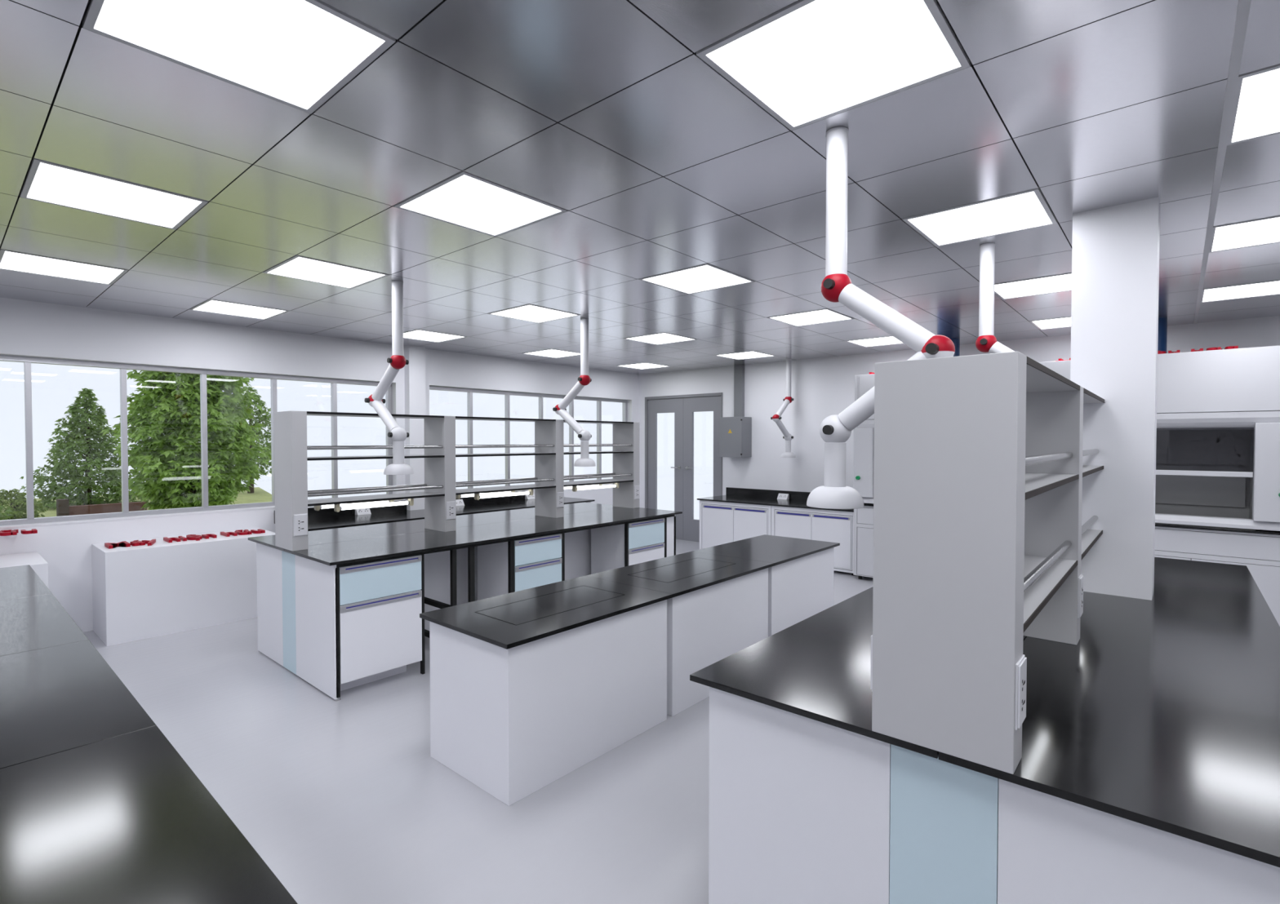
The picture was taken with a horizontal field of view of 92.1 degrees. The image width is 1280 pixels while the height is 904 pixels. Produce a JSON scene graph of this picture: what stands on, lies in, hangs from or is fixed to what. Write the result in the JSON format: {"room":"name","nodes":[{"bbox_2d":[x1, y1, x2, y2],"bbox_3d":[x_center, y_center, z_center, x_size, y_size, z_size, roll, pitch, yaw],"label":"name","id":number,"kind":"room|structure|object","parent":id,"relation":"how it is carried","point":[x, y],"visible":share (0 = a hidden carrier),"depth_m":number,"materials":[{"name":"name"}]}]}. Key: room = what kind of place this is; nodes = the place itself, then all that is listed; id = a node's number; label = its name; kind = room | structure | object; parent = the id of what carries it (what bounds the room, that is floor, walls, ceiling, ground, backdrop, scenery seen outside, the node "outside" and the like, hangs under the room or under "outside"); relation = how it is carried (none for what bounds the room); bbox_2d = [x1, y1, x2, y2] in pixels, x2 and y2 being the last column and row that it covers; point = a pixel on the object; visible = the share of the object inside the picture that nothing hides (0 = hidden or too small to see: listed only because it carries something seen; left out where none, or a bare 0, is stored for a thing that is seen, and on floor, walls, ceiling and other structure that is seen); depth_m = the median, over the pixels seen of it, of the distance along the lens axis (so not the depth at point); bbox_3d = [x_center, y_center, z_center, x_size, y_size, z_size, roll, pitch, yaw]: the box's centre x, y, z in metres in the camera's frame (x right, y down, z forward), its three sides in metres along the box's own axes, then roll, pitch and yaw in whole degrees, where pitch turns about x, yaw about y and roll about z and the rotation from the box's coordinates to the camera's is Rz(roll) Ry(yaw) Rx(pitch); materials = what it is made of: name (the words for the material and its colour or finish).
{"room":"laboratory","nodes":[
{"label":"laboratory","id":0,"kind":"room"},
{"bbox_2d":[0,297,638,632],"bbox_3d":[-3.804,0.056,6.565,0.220,2.933,11.706,1,1,41],"label":"wall","id":1,"kind":"structure","parent":0,"point":[32,329],"depth_m":5.89,"materials":[{"name":"paint"}]},
{"bbox_2d":[0,528,37,536],"bbox_3d":[-5.253,0.645,4.539,0.268,0.024,1.170,1,1,41],"label":"lettering","id":2,"kind":"object","parent":1,"relation":"attached to","point":[2,533],"visible":1,"depth_m":4.89,"materials":[{"name":"red plastic"}]},
{"bbox_2d":[0,355,392,528],"bbox_3d":[-5.016,-0.088,5.120,0.163,1.398,6.198,1,1,41],"label":"window","id":3,"kind":"structure","parent":1,"relation":"in","point":[30,522],"depth_m":5.73,"materials":[{"name":"metal"}]},
{"bbox_2d":[274,491,525,521],"bbox_3d":[-2.713,0.641,7.631,0.039,0.117,3.270,1,1,41],"label":"backsplash","id":4,"kind":"structure","parent":1,"relation":"attached to","point":[325,513],"depth_m":7.28,"materials":[{"name":"black stone"}]},
{"bbox_2d":[404,345,426,511],"bbox_3d":[-2.738,0.112,7.537,0.113,2.783,0.214,1,1,41],"label":"pilaster","id":5,"kind":"object","parent":1,"relation":"attached to","point":[415,371],"visible":0.64,"depth_m":7.47,"materials":[{"name":"paint"}]},
{"bbox_2d":[429,386,627,489],"bbox_3d":[-1.447,-0.168,9.220,0.163,1.398,3.797,1,1,41],"label":"window","id":6,"kind":"structure","parent":1,"relation":"in","point":[469,392],"depth_m":8.84,"materials":[{"name":"metal"}]},
{"bbox_2d":[83,539,873,903],"bbox_3d":[0.672,1.658,2.700,12.088,0.120,11.706,1,1,41],"label":"floor","id":7,"kind":"structure","parent":0,"point":[346,801],"depth_m":2.85,"materials":[{"name":"plastic"}]},
{"bbox_2d":[0,551,48,589],"bbox_3d":[-5.093,1.198,4.351,0.735,0.735,1.280,1,1,41],"label":"equipment box","id":8,"kind":"object","parent":7,"relation":"on","point":[33,559],"visible":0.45,"depth_m":4.61,"materials":[{"name":"white laminate"}]},
{"bbox_2d":[91,528,275,646],"bbox_3d":[-4.079,1.151,5.616,0.632,0.779,1.282,1,1,41],"label":"radiator cover","id":9,"kind":"object","parent":7,"relation":"on","point":[144,588],"visible":1,"depth_m":5.28,"materials":[{"name":"white metal"}]},
{"bbox_2d":[338,555,422,691],"bbox_3d":[-1.909,1.144,4.292,0.524,0.846,0.561,1,1,41],"label":"base cabinet","id":10,"kind":"object","parent":7,"relation":"on","point":[380,602],"visible":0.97,"depth_m":4.11,"materials":[{"name":"white laminate"}]},
{"bbox_2d":[256,515,675,701],"bbox_3d":[-1.290,1.103,5.679,1.409,0.874,3.540,1,1,41],"label":"frame","id":11,"kind":"object","parent":7,"relation":"on","point":[298,597],"visible":0.46,"depth_m":4.51,"materials":[{"name":"white laminate"}]},
{"bbox_2d":[248,502,620,551],"bbox_3d":[-1.582,0.652,5.900,0.747,0.019,3.594,1,1,41],"label":"countertop","id":12,"kind":"structure","parent":11,"relation":"on","point":[369,531],"depth_m":5.44,"materials":[{"name":"black stone"}]},
{"bbox_2d":[284,507,682,565],"bbox_3d":[-1.015,0.661,5.407,0.751,0.019,3.594,1,1,41],"label":"countertop","id":13,"kind":"structure","parent":11,"relation":"on","point":[360,550],"depth_m":4.88,"materials":[{"name":"black stone"}]},
{"bbox_2d":[273,410,639,551],"bbox_3d":[-1.304,0.170,5.650,0.339,0.955,3.594,1,1,41],"label":"shelf","id":14,"kind":"object","parent":13,"relation":"on","point":[291,459],"visible":1,"depth_m":5.14,"materials":[{"name":"white metal"}]},
{"bbox_2d":[314,500,394,511],"bbox_3d":[-2.199,0.397,4.778,0.044,0.062,0.597,1,1,41],"label":"lamp","id":15,"kind":"object","parent":14,"relation":"attached to","point":[331,506],"visible":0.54,"depth_m":4.71,"materials":[{"name":"beige plastic"}]},
{"bbox_2d":[333,498,413,512],"bbox_3d":[-2.009,0.399,4.692,0.044,0.062,0.597,1,1,41],"label":"lamp","id":16,"kind":"object","parent":14,"relation":"attached to","point":[337,508],"visible":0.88,"depth_m":4.67,"materials":[{"name":"beige plastic"}]},
{"bbox_2d":[455,493,474,499],"bbox_3d":[-1.571,0.395,5.500,0.044,0.036,0.183,1,1,41],"label":"lamp","id":17,"kind":"object","parent":14,"relation":"attached to","point":[458,497],"depth_m":5.49,"materials":[{"name":"beige plastic"}]},
{"bbox_2d":[479,491,515,495],"bbox_3d":[-1.342,0.380,5.762,0.044,0.017,0.393,1,1,41],"label":"lamp","id":18,"kind":"object","parent":14,"relation":"attached to","point":[482,494],"depth_m":5.75,"materials":[{"name":"beige plastic"}]},
{"bbox_2d":[474,489,533,500],"bbox_3d":[-1.224,0.381,5.594,0.044,0.062,0.620,1,1,41],"label":"lamp","id":19,"kind":"object","parent":14,"relation":"attached to","point":[530,492],"visible":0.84,"depth_m":5.56,"materials":[{"name":"beige plastic"}]},
{"bbox_2d":[564,486,572,489],"bbox_3d":[-0.763,0.371,6.428,0.044,0.025,0.103,1,1,41],"label":"lamp","id":20,"kind":"object","parent":14,"relation":"attached to","point":[567,487],"depth_m":6.43,"materials":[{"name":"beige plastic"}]},
{"bbox_2d":[577,484,602,487],"bbox_3d":[-0.555,0.363,6.667,0.044,0.017,0.368,1,1,41],"label":"lamp","id":21,"kind":"object","parent":14,"relation":"attached to","point":[602,484],"depth_m":6.65,"materials":[{"name":"beige plastic"}]},
{"bbox_2d":[572,483,618,492],"bbox_3d":[-0.456,0.364,6.476,0.044,0.062,0.650,1,1,41],"label":"lamp","id":22,"kind":"object","parent":14,"relation":"attached to","point":[575,489],"visible":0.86,"depth_m":6.44,"materials":[{"name":"beige plastic"}]},
{"bbox_2d":[477,533,562,600],"bbox_3d":[-1.031,1.124,5.301,0.524,0.846,0.498,1,1,41],"label":"base cabinet","id":23,"kind":"object","parent":7,"relation":"on","point":[538,562],"visible":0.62,"depth_m":5.13,"materials":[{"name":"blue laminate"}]},
{"bbox_2d":[429,600,666,806],"bbox_3d":[-0.466,1.219,3.423,0.664,0.730,1.143,1,1,41],"label":"base cabinet","id":24,"kind":"object","parent":7,"relation":"on","point":[513,722],"visible":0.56,"depth_m":3.04,"materials":[{"name":"white laminate"}]},
{"bbox_2d":[419,576,672,649],"bbox_3d":[-0.475,0.844,3.402,0.739,0.020,1.182,1,1,41],"label":"countertop","id":25,"kind":"structure","parent":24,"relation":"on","point":[507,621],"depth_m":3.28,"materials":[{"name":"black stone"}]},
{"bbox_2d":[591,518,664,574],"bbox_3d":[-0.122,1.104,6.345,0.524,0.846,0.550,1,1,41],"label":"base cabinet","id":26,"kind":"object","parent":7,"relation":"on","point":[646,538],"visible":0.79,"depth_m":6.15,"materials":[{"name":"white laminate"}]},
{"bbox_2d":[666,568,768,716],"bbox_3d":[0.317,1.201,4.323,0.664,0.730,1.139,1,1,41],"label":"base cabinet","id":27,"kind":"object","parent":7,"relation":"on","point":[706,626],"visible":0.28,"depth_m":3.95,"materials":[{"name":"white laminate"}]},
{"bbox_2d":[585,551,773,597],"bbox_3d":[0.307,0.827,4.301,0.739,0.020,1.198,1,1,41],"label":"countertop","id":28,"kind":"structure","parent":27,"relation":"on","point":[682,574],"depth_m":4.22,"materials":[{"name":"black stone"}]},
{"bbox_2d":[699,500,771,549],"bbox_3d":[1.543,1.087,8.864,1.164,0.782,0.756,1,1,41],"label":"base cabinet","id":29,"kind":"object","parent":7,"relation":"on","point":[720,522],"visible":0.48,"depth_m":8.62,"materials":[{"name":"white laminate"}]},
{"bbox_2d":[768,547,834,637],"bbox_3d":[1.085,1.184,5.205,0.664,0.730,1.096,1,1,41],"label":"base cabinet","id":30,"kind":"object","parent":7,"relation":"on","point":[799,589],"visible":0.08,"depth_m":4.91,"materials":[{"name":"white laminate"}]},
{"bbox_2d":[692,534,839,566],"bbox_3d":[1.084,0.809,5.193,0.739,0.020,1.164,1,1,41],"label":"countertop","id":31,"kind":"structure","parent":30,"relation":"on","point":[777,550],"depth_m":5.11,"materials":[{"name":"black stone"}]},
{"bbox_2d":[771,506,853,575],"bbox_3d":[2.417,1.102,8.103,1.138,0.782,0.756,1,1,41],"label":"base cabinet","id":32,"kind":"object","parent":7,"relation":"on","point":[826,526],"visible":0.51,"depth_m":7.72,"materials":[{"name":"white laminate"}]},
{"bbox_2d":[697,487,853,512],"bbox_3d":[1.970,0.635,8.484,2.338,0.137,0.805,1,1,41],"label":"countertop","id":33,"kind":"structure","parent":32,"relation":"on","point":[739,495],"depth_m":8.78,"materials":[{"name":"black stone"}]},
{"bbox_2d":[777,493,789,499],"bbox_3d":[2.048,0.637,8.841,0.155,0.078,0.074,1,1,41],"label":"power outlet","id":34,"kind":"object","parent":33,"relation":"on","point":[780,496],"visible":1,"depth_m":8.83,"materials":[{"name":"white plastic"}]},
{"bbox_2d":[853,372,874,579],"bbox_3d":[3.475,0.293,7.020,1.795,2.442,0.957,1,1,41],"label":"fume hood","id":35,"kind":"object","parent":7,"relation":"on","point":[864,433],"visible":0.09,"depth_m":7.21,"materials":[{"name":"white metal"}]},
{"bbox_2d":[863,503,873,506],"bbox_3d":[3.487,0.621,7.040,1.795,0.019,0.920,1,1,41],"label":"countertop","id":36,"kind":"structure","parent":35,"relation":"on","point":[864,504],"depth_m":7.17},
{"bbox_2d":[949,337,959,356],"bbox_3d":[3.481,-1.083,6.973,0.230,0.370,0.230,1,1,41],"label":"duct","id":37,"kind":"object","parent":35,"relation":"on","point":[956,341],"visible":0.24,"depth_m":6.86,"materials":[{"name":"blue"}]},
{"bbox_2d":[708,687,1279,903],"bbox_3d":[1.913,1.157,2.880,1.409,0.874,3.540,1,1,41],"label":"base cabinet","id":38,"kind":"object","parent":7,"relation":"on","point":[802,810],"visible":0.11,"depth_m":1.60,"materials":[{"name":"white laminate"}]},
{"bbox_2d":[689,586,1026,759],"bbox_3d":[1.621,0.706,3.101,0.747,0.019,3.594,1,1,41],"label":"countertop","id":39,"kind":"structure","parent":38,"relation":"on","point":[817,668],"depth_m":2.03,"materials":[{"name":"black stone"}]},
{"bbox_2d":[938,557,1279,867],"bbox_3d":[2.188,0.716,2.608,0.751,0.019,3.594,1,1,41],"label":"countertop","id":40,"kind":"structure","parent":38,"relation":"on","point":[1163,714],"depth_m":1.71,"materials":[{"name":"black stone"}]},
{"bbox_2d":[870,351,1104,774],"bbox_3d":[1.439,0.235,2.313,0.339,0.955,2.180,1,1,41],"label":"shelf","id":41,"kind":"object","parent":40,"relation":"on","point":[980,540],"visible":1,"depth_m":1.50,"materials":[{"name":"white metal"}]},
{"bbox_2d":[1038,346,1279,626],"bbox_3d":[4.834,0.316,5.838,1.787,2.442,0.957,1,1,41],"label":"fume hood","id":42,"kind":"object","parent":7,"relation":"on","point":[1217,493],"visible":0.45,"depth_m":5.31,"materials":[{"name":"white metal"}]},
{"bbox_2d":[1157,317,1167,353],"bbox_3d":[4.812,-1.060,5.814,0.230,0.370,0.230,1,1,41],"label":"duct","id":43,"kind":"object","parent":42,"relation":"on","point":[1162,322],"visible":0.19,"depth_m":5.70,"materials":[{"name":"blue"}]},
{"bbox_2d":[1155,523,1279,535],"bbox_3d":[4.846,0.644,5.858,1.787,0.019,0.920,1,1,41],"label":"countertop","id":44,"kind":"structure","parent":42,"relation":"on","point":[1162,525],"depth_m":5.23,"materials":[{"name":"black stone"}]},
{"bbox_3d":[-1.249,1.197,0.869,1.051,0.873,1.055,1,1,41],"label":"base cabinet","id":45,"kind":"object","parent":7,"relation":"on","visible":0},
{"bbox_2d":[0,725,297,903],"bbox_3d":[-1.250,0.750,0.860,1.073,0.020,1.133,1,1,41],"label":"countertop","id":46,"kind":"structure","parent":45,"relation":"on","point":[122,820],"depth_m":1.18,"materials":[{"name":"black stone"}]},
{"bbox_3d":[-2.057,1.183,1.571,1.041,0.873,1.055,1,1,41],"label":"base cabinet","id":47,"kind":"object","parent":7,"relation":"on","visible":0},
{"bbox_2d":[0,640,155,768],"bbox_3d":[-2.057,0.737,1.562,1.063,0.020,1.133,1,1,41],"label":"countertop","id":48,"kind":"structure","parent":47,"relation":"on","point":[59,699],"depth_m":1.77,"materials":[{"name":"black stone"}]},
{"bbox_3d":[-2.862,1.170,2.272,1.046,0.873,1.055,1,1,41],"label":"base cabinet","id":49,"kind":"object","parent":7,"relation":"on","visible":0},
{"bbox_2d":[0,594,88,656],"bbox_3d":[-2.862,0.723,2.263,1.068,0.020,1.133,1,1,41],"label":"countertop","id":50,"kind":"structure","parent":49,"relation":"on","point":[29,624],"depth_m":2.52,"materials":[{"name":"stone"}]},
{"bbox_3d":[-3.671,1.156,2.976,1.051,0.873,1.055,1,1,41],"label":"base cabinet","id":51,"kind":"object","parent":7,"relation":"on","visible":0},
{"bbox_2d":[0,564,52,600],"bbox_3d":[-3.671,0.710,2.966,1.073,0.020,1.133,1,1,41],"label":"countertop","id":52,"kind":"structure","parent":51,"relation":"on","point":[21,581],"depth_m":3.25,"materials":[{"name":"stone"}]},
{"bbox_3d":[-2.224,1.113,7.526,0.683,0.782,1.280,1,1,41],"label":"base cabinet","id":53,"kind":"object","parent":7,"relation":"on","visible":0},
{"bbox_2d":[274,491,595,531],"bbox_3d":[-2.221,0.652,7.583,0.845,0.137,3.842,1,1,41],"label":"countertop","id":54,"kind":"structure","parent":53,"relation":"on","point":[325,518],"depth_m":7.11,"materials":[{"name":"black stone"}]},
{"bbox_2d":[355,507,371,515],"bbox_3d":[-3.152,0.672,7.029,0.074,0.078,0.155,1,1,41],"label":"power outlet","id":55,"kind":"object","parent":54,"relation":"on","point":[360,511],"visible":0.77,"depth_m":7.01,"materials":[{"name":"white plastic"}]},
{"bbox_2d":[455,499,464,506],"bbox_3d":[-2.346,0.654,7.955,0.074,0.078,0.155,1,1,41],"label":"box","id":56,"kind":"object","parent":54,"relation":"on","point":[458,502],"visible":0.63,"depth_m":7.96,"materials":[{"name":"white plastic"}]},
{"bbox_2d":[524,493,534,499],"bbox_3d":[-1.573,0.637,8.873,0.074,0.078,0.155,1,1,41],"label":"box","id":57,"kind":"object","parent":54,"relation":"on","point":[526,496],"visible":0.73,"depth_m":8.84,"materials":[{"name":"white plastic"}]},
{"bbox_2d":[0,0,1279,374],"bbox_3d":[0.672,-1.190,2.630,11.668,0.012,11.284,1,1,41],"label":"ceiling","id":58,"kind":"structure","parent":0,"point":[607,113],"depth_m":2.56,"materials":[{"name":"metal"}]},
{"bbox_2d":[0,248,128,284],"bbox_3d":[-3.827,-1.217,4.085,0.592,0.015,0.592,1,1,41],"label":"recessed light","id":59,"kind":"object","parent":58,"relation":"in","point":[11,260],"visible":0.91,"depth_m":4.07,"materials":[{"name":"grey plastic"}]},
{"bbox_2d":[20,156,208,230],"bbox_3d":[-2.469,-1.194,2.904,0.592,0.015,0.592,1,1,41],"label":"recessed light","id":60,"kind":"object","parent":58,"relation":"in","point":[46,182],"visible":0.91,"depth_m":2.87,"materials":[{"name":"grey plastic"}]},
{"bbox_2d":[82,0,395,114],"bbox_3d":[-1.111,-1.171,1.722,0.592,0.015,0.592,1,1,41],"label":"recessed light","id":61,"kind":"object","parent":58,"relation":"in","point":[297,54],"visible":1,"depth_m":1.75,"materials":[{"name":"grey plastic"}]},
{"bbox_2d":[189,298,288,319],"bbox_3d":[-3.491,-1.242,5.384,0.592,0.015,0.592,1,1,41],"label":"recessed light","id":62,"kind":"object","parent":58,"relation":"in","point":[213,306],"visible":0.87,"depth_m":5.37,"materials":[{"name":"grey"}]},
{"bbox_2d":[262,254,389,288],"bbox_3d":[-2.134,-1.219,4.202,0.592,0.015,0.592,1,1,41],"label":"recessed light","id":63,"kind":"object","parent":58,"relation":"in","point":[296,267],"visible":0.89,"depth_m":4.19,"materials":[{"name":"grey plastic"}]},
{"bbox_2d":[364,280,413,475],"bbox_3d":[-1.853,-0.531,4.537,0.506,1.378,0.204,1,1,41],"label":"extraction arm","id":64,"kind":"object","parent":58,"relation":"hanging from","point":[398,435],"visible":1,"depth_m":4.41},
{"bbox_2d":[389,328,466,342],"bbox_3d":[-2.310,-1.269,6.742,0.592,0.015,0.592,1,1,41],"label":"recessed light","id":65,"kind":"object","parent":58,"relation":"in","point":[419,335],"visible":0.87,"depth_m":6.77,"materials":[{"name":"grey"}]},
{"bbox_2d":[403,330,462,342],"bbox_3d":[-2.310,-1.270,6.742,0.552,0.008,0.552,1,1,41],"label":"diffuser","id":66,"kind":"object","parent":65,"relation":"attached to","point":[425,335],"depth_m":6.77,"materials":[{"name":"white"}]},
{"bbox_2d":[393,169,567,237],"bbox_3d":[-0.776,-1.196,3.021,0.592,0.015,0.592,1,1,41],"label":"recessed light","id":67,"kind":"object","parent":58,"relation":"in","point":[464,199],"visible":0.9,"depth_m":2.99,"materials":[{"name":"grey plastic"}]},
{"bbox_2d":[487,303,580,323],"bbox_3d":[-0.952,-1.246,5.560,0.592,0.015,0.592,1,1,41],"label":"recessed light","id":68,"kind":"object","parent":58,"relation":"in","point":[528,313],"visible":0.91,"depth_m":5.55,"materials":[{"name":"grey"}]},
{"bbox_2d":[0,0,1071,248],"bbox_3d":[0.673,-1.215,2.630,11.668,0.038,11.286,1,1,41],"label":"grid","id":69,"kind":"object","parent":58,"relation":"attached to","point":[89,1],"visible":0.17,"depth_m":2.02,"materials":[{"name":"grey"}]},
{"bbox_2d":[522,349,580,358],"bbox_3d":[-1.128,-1.295,8.099,0.592,0.015,0.592,1,1,41],"label":"recessed light","id":70,"kind":"object","parent":58,"relation":"in","point":[554,353],"visible":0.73,"depth_m":8.12,"materials":[{"name":"grey"}]},
{"bbox_2d":[552,318,595,466],"bbox_3d":[-0.632,-0.557,5.883,0.506,1.378,0.204,1,1,41],"label":"extraction arm","id":71,"kind":"object","parent":58,"relation":"hanging from","point":[584,380],"visible":1,"depth_m":5.76},
{"bbox_2d":[616,362,668,369],"bbox_3d":[0.054,-1.322,9.457,0.592,0.015,0.592,1,1,41],"label":"recessed light","id":72,"kind":"object","parent":58,"relation":"in","point":[639,366],"visible":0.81,"depth_m":9.46,"materials":[{"name":"grey"}]},
{"bbox_2d":[619,363,665,368],"bbox_3d":[0.054,-1.323,9.457,0.552,0.008,0.552,1,1,41],"label":"diffuser","id":73,"kind":"object","parent":72,"relation":"attached to","point":[639,366],"depth_m":9.45,"materials":[{"name":"white"}]},
{"bbox_2d":[624,332,696,345],"bbox_3d":[0.230,-1.272,6.918,0.592,0.015,0.592,1,1,41],"label":"recessed light","id":74,"kind":"object","parent":58,"relation":"in","point":[664,338],"visible":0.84,"depth_m":6.93,"materials":[{"name":"grey"}]},
{"bbox_2d":[638,262,755,294],"bbox_3d":[0.406,-1.223,4.378,0.592,0.015,0.592,1,1,41],"label":"recessed light","id":75,"kind":"object","parent":58,"relation":"in","point":[707,277],"visible":0.9,"depth_m":4.36,"materials":[{"name":"grey plastic"}]},
{"bbox_2d":[714,351,774,359],"bbox_3d":[1.412,-1.299,8.275,0.592,0.015,0.592,1,1,41],"label":"recessed light","id":76,"kind":"object","parent":58,"relation":"in","point":[752,354],"visible":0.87,"depth_m":8.27,"materials":[{"name":"grey"}]},
{"bbox_2d":[770,359,795,457],"bbox_3d":[1.981,-0.609,8.539,0.204,1.378,0.506,1,1,41],"label":"extraction arm","id":77,"kind":"object","parent":58,"relation":"hanging from","point":[776,418],"visible":1,"depth_m":8.60},
{"bbox_2d":[766,308,854,326],"bbox_3d":[1.588,-1.249,5.736,0.592,0.015,0.592,1,1,41],"label":"recessed light","id":78,"kind":"object","parent":58,"relation":"in","point":[826,315],"visible":0.86,"depth_m":5.73,"materials":[{"name":"grey"}]},
{"bbox_2d":[696,0,970,131],"bbox_3d":[0.582,-1.173,1.839,0.592,0.015,0.592,1,1,41],"label":"recessed light","id":79,"kind":"object","parent":58,"relation":"in","point":[806,62],"visible":0.98,"depth_m":1.82,"materials":[{"name":"grey plastic"}]},
{"bbox_2d":[845,336,902,346],"bbox_3d":[2.769,-1.276,7.094,0.592,0.015,0.592,1,1,41],"label":"recessed light","id":80,"kind":"object","parent":58,"relation":"in","point":[887,340],"visible":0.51,"depth_m":7.11,"materials":[{"name":"grey"}]},
{"bbox_2d":[806,126,955,509],"bbox_3d":[0.839,-0.485,2.184,0.506,1.378,0.204,1,1,41],"label":"extraction arm","id":81,"kind":"object","parent":58,"relation":"hanging from","point":[837,286],"visible":0.92,"depth_m":2.23},
{"bbox_2d":[902,186,1057,247],"bbox_3d":[1.764,-1.200,3.197,0.592,0.015,0.592,1,1,41],"label":"recessed light","id":82,"kind":"object","parent":58,"relation":"in","point":[1028,209],"visible":0.96,"depth_m":3.18,"materials":[{"name":"grey plastic"}]},
{"bbox_2d":[975,243,1014,353],"bbox_3d":[2.130,-0.511,3.498,0.506,1.378,0.204,1,1,41],"label":"extraction arm","id":83,"kind":"object","parent":58,"relation":"hanging from","point":[986,342],"visible":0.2,"depth_m":3.56},
{"bbox_2d":[994,272,1071,299],"bbox_3d":[2.945,-1.226,4.554,0.592,0.015,0.592,1,1,41],"label":"recessed light","id":84,"kind":"object","parent":58,"relation":"in","point":[1060,282],"visible":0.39,"depth_m":4.57,"materials":[{"name":"grey"}]},
{"bbox_2d":[1029,316,1071,329],"bbox_3d":[4.127,-1.253,5.912,0.592,0.015,0.592,1,1,41],"label":"recessed light","id":85,"kind":"object","parent":58,"relation":"in","point":[1060,322],"visible":0.49,"depth_m":6.01,"materials":[{"name":"grey"}]},
{"bbox_2d":[1193,0,1251,324],"bbox_3d":[1.692,-1.166,1.744,0.024,0.010,11.286,1,1,41],"label":"trim","id":86,"kind":"structure","parent":58,"relation":"attached to","point":[1243,7],"depth_m":2.16,"materials":[{"name":"grey metal"}]},
{"bbox_2d":[1200,280,1279,302],"bbox_3d":[4.638,-1.228,4.672,0.592,0.015,0.592,1,1,41],"label":"recessed light","id":87,"kind":"object","parent":58,"relation":"in","point":[1272,287],"visible":0.78,"depth_m":4.72,"materials":[{"name":"grey"}]},
{"bbox_2d":[1208,215,1279,253],"bbox_3d":[3.457,-1.202,3.314,0.592,0.015,0.592,1,1,41],"label":"recessed light","id":88,"kind":"object","parent":58,"relation":"in","point":[1264,231],"visible":0.76,"depth_m":3.41,"materials":[{"name":"grey plastic"}]},
{"bbox_2d":[1226,63,1279,145],"bbox_3d":[2.275,-1.176,1.957,0.592,0.015,0.592,1,1,41],"label":"recessed light","id":89,"kind":"object","parent":58,"relation":"in","point":[1255,114],"visible":0.76,"depth_m":2.10,"materials":[{"name":"grey plastic"}]},
{"bbox_2d":[638,315,1279,508],"bbox_3d":[4.525,0.049,6.929,11.868,2.933,0.220,1,1,41],"label":"wall","id":90,"kind":"structure","parent":0,"point":[821,388],"depth_m":8.72,"materials":[{"name":"paint"}]},
{"bbox_2d":[644,392,722,542],"bbox_3d":[0.711,0.259,10.155,1.583,2.387,0.169,1,1,41],"label":"door","id":91,"kind":"structure","parent":90,"relation":"in","point":[683,407],"depth_m":10.13,"materials":[{"name":"grey metal"}]},
{"bbox_2d":[718,417,751,457],"bbox_3d":[1.430,-0.223,9.278,0.405,0.598,0.291,1,1,41],"label":"electrical box","id":92,"kind":"object","parent":90,"relation":"attached to","point":[735,433],"visible":1,"depth_m":9.16,"materials":[{"name":"grey"}]},
{"bbox_2d":[733,364,744,417],"bbox_3d":[1.502,-0.919,9.349,0.149,0.790,0.069,1,1,41],"label":"conduit","id":93,"kind":"object","parent":90,"relation":"attached to","point":[739,370],"visible":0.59,"depth_m":9.31,"materials":[{"name":"grey plastic"}]},
{"bbox_2d":[725,487,810,500],"bbox_3d":[2.222,0.619,8.772,2.338,0.117,0.039,1,1,41],"label":"backsplash","id":94,"kind":"structure","parent":90,"relation":"attached to","point":[797,495],"depth_m":9.09,"materials":[{"name":"stone"}]},
{"bbox_2d":[1070,197,1159,600],"bbox_3d":[2.400,0.198,3.136,0.330,2.783,0.324,1,1,41],"label":"column","id":95,"kind":"structure","parent":0,"point":[1115,249],"depth_m":2.99,"materials":[{"name":"paint"}]},
{"label":"outside","id":96,"kind":"structure","parent":0,"visible":0},
{"bbox_2d":[1,487,271,519],"bbox_3d":[-14.265,1.546,8.470,17.400,0.080,26.000,1,1,41],"label":"lawn","id":97,"kind":"structure","parent":96,"point":[260,495],"depth_m":17.25,"materials":[{"name":"plant"}]},
{"bbox_2d":[0,499,16,520],"bbox_3d":[-12.135,1.015,11.236,1.087,1.029,1.097,1,1,41],"label":"round shrub","id":98,"kind":"object","parent":97,"relation":"on","point":[8,508],"visible":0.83,"depth_m":11.50,"materials":[{"name":"green plant"}]},
{"bbox_2d":[0,488,48,519],"bbox_3d":[-13.025,1.125,12.818,1.043,0.721,1.135,1,1,41],"label":"round shrub","id":99,"kind":"object","parent":97,"relation":"on","point":[19,497],"visible":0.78,"depth_m":12.76,"materials":[{"name":"green plant"}]},
{"bbox_2d":[19,388,143,510],"bbox_3d":[-14.133,-0.089,15.690,2.569,3.074,2.484,1,1,28],"label":"conical tree","id":100,"kind":"object","parent":97,"relation":"on","point":[76,439],"visible":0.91,"depth_m":15.43,"materials":[{"name":"green plant"}]},
{"bbox_2d":[56,498,146,516],"bbox_3d":[-12.099,1.210,13.923,0.300,0.380,1.520,1,1,41],"label":"wall","id":101,"kind":"structure","parent":97,"relation":"on","point":[63,508],"depth_m":13.69,"materials":[{"name":"red brick"}]},
{"bbox_2d":[100,369,271,511],"bbox_3d":[-9.674,-0.668,13.305,2.903,4.160,2.971,0,1,15],"label":"broadleaf tree","id":102,"kind":"object","parent":97,"relation":"on","point":[228,430],"visible":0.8,"depth_m":12.69,"materials":[{"name":"green plant"}]},
{"bbox_2d":[231,386,271,493],"bbox_3d":[-12.253,-0.379,19.415,2.094,3.345,1.987,1,1,41],"label":"conical tree","id":103,"kind":"object","parent":97,"relation":"on","point":[258,413],"visible":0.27,"depth_m":19.38,"materials":[{"name":"green plant"}]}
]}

